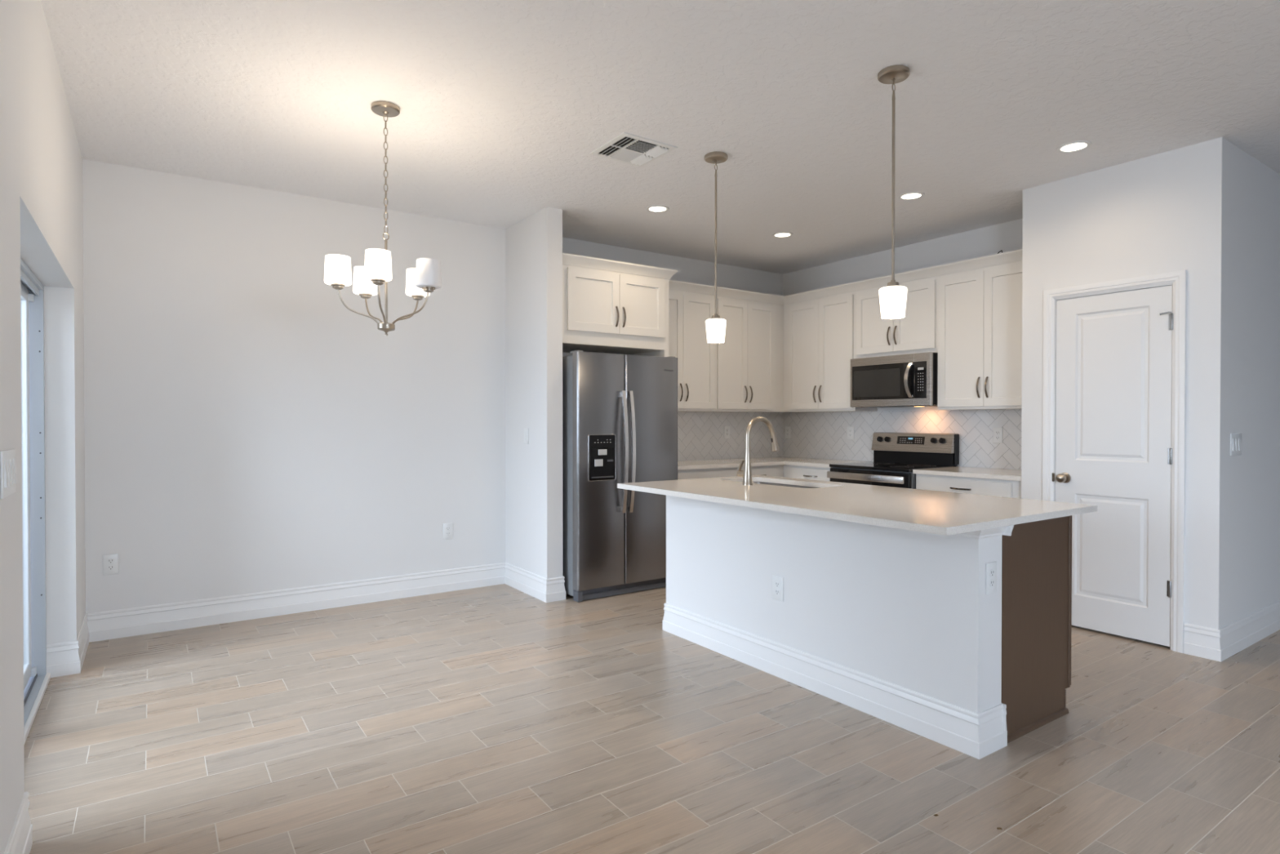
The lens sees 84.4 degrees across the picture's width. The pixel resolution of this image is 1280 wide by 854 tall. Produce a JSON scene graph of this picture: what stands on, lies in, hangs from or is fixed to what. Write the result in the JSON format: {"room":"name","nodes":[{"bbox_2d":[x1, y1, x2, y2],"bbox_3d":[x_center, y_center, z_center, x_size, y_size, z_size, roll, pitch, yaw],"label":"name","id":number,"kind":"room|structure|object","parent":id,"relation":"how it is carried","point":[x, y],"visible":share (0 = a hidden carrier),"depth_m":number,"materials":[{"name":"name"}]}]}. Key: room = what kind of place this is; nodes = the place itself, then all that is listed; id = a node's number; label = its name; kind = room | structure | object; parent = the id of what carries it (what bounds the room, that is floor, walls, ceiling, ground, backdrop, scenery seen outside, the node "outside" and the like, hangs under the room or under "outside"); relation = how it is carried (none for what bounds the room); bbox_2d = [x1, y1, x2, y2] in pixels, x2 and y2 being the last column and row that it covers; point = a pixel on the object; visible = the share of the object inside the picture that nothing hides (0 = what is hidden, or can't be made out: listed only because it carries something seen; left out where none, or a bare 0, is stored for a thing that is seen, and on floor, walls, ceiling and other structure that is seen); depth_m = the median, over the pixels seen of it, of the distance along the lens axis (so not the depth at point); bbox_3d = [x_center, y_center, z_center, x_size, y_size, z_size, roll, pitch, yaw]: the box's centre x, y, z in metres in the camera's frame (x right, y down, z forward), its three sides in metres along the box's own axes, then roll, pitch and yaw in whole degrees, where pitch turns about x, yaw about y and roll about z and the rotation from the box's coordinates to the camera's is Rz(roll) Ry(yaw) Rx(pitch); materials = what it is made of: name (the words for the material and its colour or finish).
{"room":"open-plan kitchen","nodes":[
{"label":"open-plan kitchen","id":0,"kind":"room"},
{"bbox_2d":[0,0,85,853],"bbox_3d":[-0.549,-0.113,-0.031,0.302,2.785,10.075,0,1,-35],"label":"wall","id":1,"kind":"structure","parent":0,"point":[42,201],"depth_m":2.52,"materials":[{"name":"white paint"}]},
{"bbox_2d":[0,448,17,498],"bbox_3d":[-1.652,0.119,1.841,0.011,0.119,0.258,0,1,-35],"label":"light switch","id":2,"kind":"object","parent":1,"relation":"attached to","point":[8,475],"visible":1,"depth_m":1.83,"materials":[{"name":"white plastic"}]},
{"bbox_2d":[4,791,32,853],"bbox_3d":[0.210,1.204,-0.941,0.133,0.165,7.396,0,1,-35],"label":"baseboard","id":3,"kind":"structure","parent":1,"relation":"attached to","point":[20,838],"depth_m":2.02,"materials":[{"name":"white paint"}]},
{"bbox_2d":[20,257,50,742],"bbox_3d":[-2.517,0.281,2.728,0.202,1.948,1.787,0,1,-35],"label":"door","id":4,"kind":"structure","parent":1,"relation":"in","point":[36,678],"depth_m":3.46,"materials":[{"name":"silver metal"}]},
{"bbox_2d":[82,159,782,613],"bbox_3d":[-0.863,-0.164,5.764,5.778,2.785,0.186,0,1,-35],"label":"wall","id":5,"kind":"structure","parent":0,"point":[247,429],"depth_m":4.65,"materials":[{"name":"white paint"}]},
{"bbox_2d":[102,553,118,574],"bbox_3d":[-3.107,0.806,4.145,0.074,0.120,0.008,0,1,-35],"label":"wall outlet","id":6,"kind":"object","parent":5,"relation":"attached to","point":[110,562],"visible":1,"depth_m":4.14,"materials":[{"name":"white plastic"}]},
{"bbox_2d":[106,564,114,570],"bbox_3d":[-3.105,0.826,4.144,0.034,0.029,0.003,0,1,-35],"label":"receptacle","id":7,"kind":"object","parent":6,"relation":"attached to","point":[109,567],"depth_m":4.14,"materials":[{"name":"grey plastic"}]},
{"bbox_2d":[106,558,114,563],"bbox_3d":[-3.105,0.786,4.143,0.034,0.029,0.003,0,1,-35],"label":"receptacle","id":8,"kind":"object","parent":6,"relation":"attached to","point":[108,560],"depth_m":4.14,"materials":[{"name":"grey plastic"}]},
{"bbox_2d":[46,562,565,677],"bbox_3d":[-1.917,1.157,4.537,2.869,0.165,0.724,0,1,-35],"label":"baseboard","id":9,"kind":"structure","parent":5,"relation":"attached to","point":[65,658],"depth_m":4.65,"materials":[{"name":"white paint"}]},
{"bbox_2d":[443,522,452,539],"bbox_3d":[-1.441,0.781,5.297,0.074,0.120,0.008,0,1,-35],"label":"wall outlet","id":10,"kind":"object","parent":5,"relation":"attached to","point":[447,527],"visible":1,"depth_m":5.29,"materials":[{"name":"white plastic"}]},
{"bbox_2d":[562,264,668,356],"bbox_3d":[-0.338,0.023,5.604,0.983,2.415,0.678,0,1,-35],"label":"upper cabinet","id":11,"kind":"object","parent":5,"relation":"attached to","point":[604,311],"visible":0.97,"depth_m":5.34,"materials":[{"name":"white paint"}]},
{"bbox_2d":[562,253,677,279],"bbox_3d":[-0.211,-1.211,5.454,1.033,0.070,0.303,0,1,-35],"label":"crown molding","id":12,"kind":"structure","parent":11,"relation":"attached to","point":[567,259],"depth_m":5.32,"materials":[{"name":"white paint"}]},
{"bbox_2d":[668,288,715,411],"bbox_3d":[0.290,-0.661,6.228,0.764,1.039,0.356,0,1,-35],"label":"upper cabinet","id":13,"kind":"object","parent":5,"relation":"attached to","point":[688,312],"visible":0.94,"depth_m":6.18,"materials":[{"name":"white paint"}]},
{"bbox_2d":[677,411,782,460],"bbox_3d":[0.669,0.081,6.709,1.944,0.452,0.006,0,1,-35],"label":"tile backsplash","id":14,"kind":"structure","parent":5,"relation":"attached to","point":[700,434],"depth_m":6.80,"materials":[{"name":"grey tile"}]},
{"bbox_2d":[724,426,729,438],"bbox_3d":[0.841,0.051,6.819,0.074,0.120,0.008,0,1,-35],"label":"wall outlet","id":15,"kind":"object","parent":14,"relation":"attached to","point":[726,428],"visible":1,"depth_m":6.81,"materials":[{"name":"white plastic"}]},
{"bbox_2d":[715,295,783,412],"bbox_3d":[0.961,-0.665,6.693,0.866,1.039,0.356,0,1,-35],"label":"upper cabinet","id":16,"kind":"object","parent":5,"relation":"attached to","point":[749,362],"visible":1,"depth_m":6.56,"materials":[{"name":"white paint"}]},
{"bbox_2d":[505,206,562,578],"bbox_3d":[-0.849,-0.160,5.365,0.125,2.785,0.858,0,1,-35],"label":"wall","id":17,"kind":"structure","parent":0,"point":[533,244],"depth_m":5.13,"materials":[{"name":"white paint"}]},
{"bbox_2d":[24,583,1279,853],"bbox_3d":[2.849,1.318,2.378,8.620,0.120,10.150,0,1,-35],"label":"floor","id":18,"kind":"structure","parent":0,"point":[502,718],"depth_m":2.70,"materials":[{"name":"beige tile"}]},
{"bbox_2d":[562,350,677,601],"bbox_3d":[-0.271,0.342,5.498,0.894,1.774,0.854,0,1,-35],"label":"refrigerator","id":19,"kind":"object","parent":18,"relation":"on","point":[620,411],"visible":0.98,"depth_m":5.13,"materials":[{"name":"grey metal"}]},
{"bbox_2d":[677,466,737,479],"bbox_3d":[0.376,0.784,6.118,0.764,0.884,0.640,0,1,-35],"label":"base cabinet","id":20,"kind":"object","parent":18,"relation":"on","point":[731,471],"visible":0.02,"depth_m":5.89,"materials":[{"name":"white paint"}]},
{"bbox_2d":[737,464,783,476],"bbox_3d":[1.169,0.779,6.667,1.162,0.884,0.640,0,1,-35],"label":"base cabinet","id":21,"kind":"object","parent":18,"relation":"on","point":[766,470],"visible":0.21,"depth_m":6.30,"materials":[{"name":"white paint"}]},
{"bbox_2d":[677,456,873,470],"bbox_3d":[1.004,0.326,6.229,1.929,0.030,1.165,0,1,-35],"label":"countertop","id":22,"kind":"structure","parent":21,"relation":"on","point":[774,460],"depth_m":6.29,"materials":[{"name":"stone"}]},
{"bbox_2d":[783,464,830,481],"bbox_3d":[1.697,0.782,6.354,0.650,0.884,0.574,0,1,-35],"label":"base cabinet","id":23,"kind":"object","parent":18,"relation":"on","point":[811,473],"visible":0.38,"depth_m":6.18,"materials":[{"name":"white paint"}]},
{"bbox_2d":[662,494,1013,759],"bbox_3d":[0.792,0.805,3.548,0.236,0.886,2.048,0,1,-35],"label":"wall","id":24,"kind":"structure","parent":18,"relation":"on","point":[900,628],"depth_m":3.15,"materials":[{"name":"white paint"}]},
{"bbox_2d":[772,574,783,601],"bbox_3d":[0.690,0.808,3.539,0.008,0.120,0.074,0,1,-35],"label":"wall outlet","id":25,"kind":"object","parent":24,"relation":"attached to","point":[777,581],"visible":1,"depth_m":3.53,"materials":[{"name":"white plastic"}]},
{"bbox_2d":[774,589,779,595],"bbox_3d":[0.689,0.828,3.538,0.003,0.029,0.034,0,1,-35],"label":"receptacle","id":26,"kind":"object","parent":25,"relation":"attached to","point":[776,591],"depth_m":3.54,"materials":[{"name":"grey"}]},
{"bbox_2d":[774,581,779,587],"bbox_3d":[0.689,0.789,3.538,0.003,0.029,0.034,0,1,-35],"label":"receptacle","id":27,"kind":"object","parent":25,"relation":"attached to","point":[776,583],"depth_m":3.54,"materials":[{"name":"grey plastic"}]},
{"bbox_2d":[985,561,996,594],"bbox_3d":[1.358,0.583,2.729,0.074,0.120,0.008,0,1,-35],"label":"wall outlet","id":28,"kind":"object","parent":24,"relation":"attached to","point":[990,567],"visible":1,"depth_m":2.72,"materials":[{"name":"white plastic"}]},
{"bbox_2d":[989,578,994,586],"bbox_3d":[1.360,0.603,2.727,0.034,0.029,0.003,0,1,-35],"label":"receptacle","id":29,"kind":"object","parent":28,"relation":"attached to","point":[991,580],"depth_m":2.73,"materials":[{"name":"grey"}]},
{"bbox_2d":[989,568,995,577],"bbox_3d":[1.360,0.564,2.727,0.034,0.029,0.003,0,1,-35],"label":"receptacle","id":30,"kind":"object","parent":28,"relation":"attached to","point":[992,571],"depth_m":2.73,"materials":[{"name":"grey plastic"}]},
{"bbox_2d":[826,431,959,488],"bbox_3d":[2.047,0.639,5.771,0.709,1.177,0.764,0,1,-35],"label":"electric range","id":31,"kind":"object","parent":18,"relation":"on","point":[895,455],"visible":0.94,"depth_m":5.75,"materials":[{"name":"grey metal"}]},
{"bbox_2d":[829,462,956,472],"bbox_3d":[2.057,0.323,5.775,0.629,0.025,0.762,0,1,-35],"label":"cooktop","id":32,"kind":"object","parent":31,"relation":"in","point":[860,467],"depth_m":5.68,"materials":[{"name":"black glass"}]},
{"bbox_2d":[915,473,1021,497],"bbox_3d":[2.534,0.793,5.145,0.650,0.884,0.806,0,1,-35],"label":"base cabinet","id":33,"kind":"object","parent":18,"relation":"on","point":[987,486],"visible":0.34,"depth_m":4.95,"materials":[{"name":"white paint"}]},
{"bbox_2d":[912,466,1021,480],"bbox_3d":[2.538,0.335,5.144,0.639,0.030,0.809,0,1,-35],"label":"countertop","id":34,"kind":"structure","parent":33,"relation":"on","point":[960,471],"depth_m":5.09,"materials":[{"name":"stone"}]},
{"bbox_2d":[1000,515,1071,742],"bbox_3d":[1.124,0.803,3.774,0.634,0.886,1.986,0,1,-35],"label":"base cabinet","id":35,"kind":"object","parent":18,"relation":"on","point":[1037,556],"visible":0.16,"depth_m":2.95,"materials":[{"name":"brown wood"}]},
{"bbox_2d":[617,475,1097,535],"bbox_3d":[0.924,0.347,3.588,1.133,0.027,2.075,0,1,-35],"label":"countertop","id":36,"kind":"structure","parent":35,"relation":"on","point":[935,512],"depth_m":3.16,"materials":[{"name":"stone"}]},
{"bbox_2d":[736,416,779,484],"bbox_3d":[0.687,0.134,4.117,0.272,0.390,0.115,0,1,-35],"label":"kitchen faucet","id":37,"kind":"object","parent":36,"relation":"on","point":[746,473],"visible":1,"depth_m":4.03,"materials":[{"name":"silver metal"}]},
{"bbox_2d":[752,481,819,488],"bbox_3d":[0.828,0.454,4.201,0.351,0.195,0.774,0,1,-35],"label":"sink","id":38,"kind":"object","parent":36,"relation":"in","point":[760,482],"visible":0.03,"depth_m":4.38,"materials":[{"name":"silver metal"}]},
{"bbox_2d":[40,0,1279,274],"bbox_3d":[2.849,-1.587,2.353,8.620,0.120,10.150,0,1,-35],"label":"ceiling","id":39,"kind":"structure","parent":0,"point":[504,105],"depth_m":3.30,"materials":[{"name":"white paint"}]},
{"bbox_2d":[324,101,441,336],"bbox_3d":[-1.236,-0.987,3.392,0.518,1.098,0.525,0,1,-35],"label":"chandelier","id":40,"kind":"object","parent":39,"relation":"hanging from","point":[421,281],"visible":1,"depth_m":3.33,"materials":[{"name":"white glass"}]},
{"bbox_2d":[589,132,677,166],"bbox_3d":[-0.038,-1.531,3.929,0.352,0.018,0.352,0,1,-35],"label":"ceiling vent","id":41,"kind":"object","parent":39,"relation":"in","point":[626,148],"visible":1,"depth_m":3.91,"materials":[{"name":"white plastic"}]},
{"bbox_2d":[645,204,669,212],"bbox_3d":[0.125,-1.547,5.012,0.166,0.006,0.166,0,1,-35],"label":"recessed light","id":42,"kind":"object","parent":39,"relation":"in","point":[655,208],"visible":1,"depth_m":5.00,"materials":[{"name":"white plastic"}]},
{"bbox_2d":[704,151,727,342],"bbox_3d":[0.432,-1.012,4.017,0.132,1.058,0.132,0,1,-35],"label":"pendant light","id":43,"kind":"object","parent":39,"relation":"hanging from","point":[715,326],"visible":1,"depth_m":3.99,"materials":[{"name":"white glass"}]},
{"bbox_2d":[772,231,793,237],"bbox_3d":[1.154,-1.553,5.713,0.166,0.006,0.166,0,1,-35],"label":"recessed light","id":44,"kind":"object","parent":39,"relation":"in","point":[781,234],"visible":1,"depth_m":5.70,"materials":[{"name":"white plastic"}]},
{"bbox_2d":[877,65,910,319],"bbox_3d":[1.096,-1.004,3.056,0.132,1.058,0.132,0,1,-35],"label":"pendant light","id":45,"kind":"object","parent":39,"relation":"hanging from","point":[892,297],"visible":1,"depth_m":3.04,"materials":[{"name":"white glass"}]},
{"bbox_2d":[897,191,924,199],"bbox_3d":[1.815,-1.544,4.727,0.166,0.006,0.166,0,1,-35],"label":"recessed light","id":46,"kind":"object","parent":39,"relation":"in","point":[911,195],"visible":1,"depth_m":4.72,"materials":[{"name":"white plastic"}]},
{"bbox_2d":[1056,140,1091,152],"bbox_3d":[2.383,-1.537,3.879,0.166,0.006,0.166,0,1,-35],"label":"recessed light","id":47,"kind":"object","parent":39,"relation":"in","point":[1075,146],"visible":1,"depth_m":3.87,"materials":[{"name":"white plastic"}]},
{"bbox_2d":[782,218,1022,468],"bbox_3d":[2.335,-0.167,6.115,0.120,2.785,2.876,0,1,-35],"label":"wall","id":48,"kind":"structure","parent":0,"point":[1006,237],"depth_m":6.01,"materials":[{"name":"white paint"}]},
{"bbox_2d":[783,291,877,412],"bbox_3d":[1.736,-0.663,6.559,0.356,1.039,0.846,0,1,-35],"label":"upper cabinet","id":49,"kind":"object","parent":48,"relation":"attached to","point":[820,333],"visible":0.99,"depth_m":6.44,"materials":[{"name":"white paint"}]},
{"bbox_2d":[668,248,1022,304],"bbox_3d":[1.418,-1.208,5.356,1.632,0.070,2.456,0,1,-35],"label":"crown molding","id":50,"kind":"structure","parent":49,"relation":"attached to","point":[1015,255],"depth_m":6.04,"materials":[{"name":"white paint"}]},
{"bbox_2d":[855,275,937,358],"bbox_3d":[2.200,-0.881,5.886,0.356,0.593,0.783,0,1,-35],"label":"upper cabinet","id":51,"kind":"object","parent":48,"relation":"attached to","point":[917,332],"visible":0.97,"depth_m":5.75,"materials":[{"name":"white paint"}]},
{"bbox_2d":[850,351,937,407],"bbox_3d":[2.164,-0.373,5.855,0.446,0.415,0.764,0,1,-35],"label":"microwave oven","id":52,"kind":"object","parent":51,"relation":"attached to","point":[903,380],"visible":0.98,"depth_m":5.70,"materials":[{"name":"silver metal"}]},
{"bbox_2d":[782,408,1022,469],"bbox_3d":[2.252,0.086,6.126,0.006,0.452,2.753,0,1,-35],"label":"tile backsplash","id":53,"kind":"structure","parent":48,"relation":"attached to","point":[822,434],"depth_m":6.10,"materials":[{"name":"grey tile"}]},
{"bbox_2d":[785,426,791,438],"bbox_3d":[1.506,0.054,7.190,0.008,0.120,0.074,0,1,-35],"label":"wall outlet","id":54,"kind":"object","parent":53,"relation":"attached to","point":[788,428],"visible":1,"depth_m":7.18,"materials":[{"name":"white plastic"}]},
{"bbox_2d":[847,426,853,439],"bbox_3d":[1.951,0.056,6.547,0.008,0.120,0.074,0,1,-35],"label":"wall outlet","id":55,"kind":"object","parent":53,"relation":"attached to","point":[850,429],"visible":1,"depth_m":6.54,"materials":[{"name":"white plastic"}]},
{"bbox_2d":[992,427,1002,443],"bbox_3d":[2.739,0.064,5.408,0.008,0.120,0.074,0,1,-35],"label":"wall outlet","id":56,"kind":"object","parent":53,"relation":"attached to","point":[997,432],"visible":1,"depth_m":5.41,"materials":[{"name":"white plastic"}]},
{"bbox_2d":[937,260,1022,409],"bbox_3d":[2.657,-0.652,5.227,0.356,1.039,0.822,0,1,-35],"label":"upper cabinet","id":57,"kind":"object","parent":48,"relation":"attached to","point":[980,310],"visible":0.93,"depth_m":5.18,"materials":[{"name":"white paint"}]},
{"bbox_2d":[1021,137,1229,629],"bbox_3d":[3.064,-0.152,4.377,0.659,2.785,1.043,0,1,-35],"label":"wall","id":58,"kind":"structure","parent":0,"point":[1168,211],"depth_m":3.92,"materials":[{"name":"white paint"}]},
{"bbox_2d":[1042,270,1186,653],"bbox_3d":[2.810,0.189,4.210,0.182,2.106,0.749,0,1,-35],"label":"door","id":59,"kind":"structure","parent":58,"relation":"in","point":[1114,408],"depth_m":4.14,"materials":[{"name":"white paint"}]},
{"bbox_2d":[1226,142,1279,625],"bbox_3d":[4.205,-0.158,5.166,3.204,2.785,1.043,0,1,-35],"label":"wall","id":60,"kind":"structure","parent":0,"point":[1253,476],"depth_m":4.06,"materials":[{"name":"white paint"}]},
{"bbox_2d":[1183,600,1279,661],"bbox_3d":[4.410,1.155,4.766,3.335,0.165,0.166,0,1,-35],"label":"baseboard","id":61,"kind":"structure","parent":60,"relation":"attached to","point":[1219,645],"depth_m":3.88,"materials":[{"name":"white paint"}]},
{"bbox_2d":[1230,433,1241,455],"bbox_3d":[3.289,0.096,3.893,0.164,0.122,0.011,0,1,-35],"label":"light switch","id":62,"kind":"object","parent":60,"relation":"attached to","point":[1235,438],"visible":1,"depth_m":3.88,"materials":[{"name":"white plastic"}]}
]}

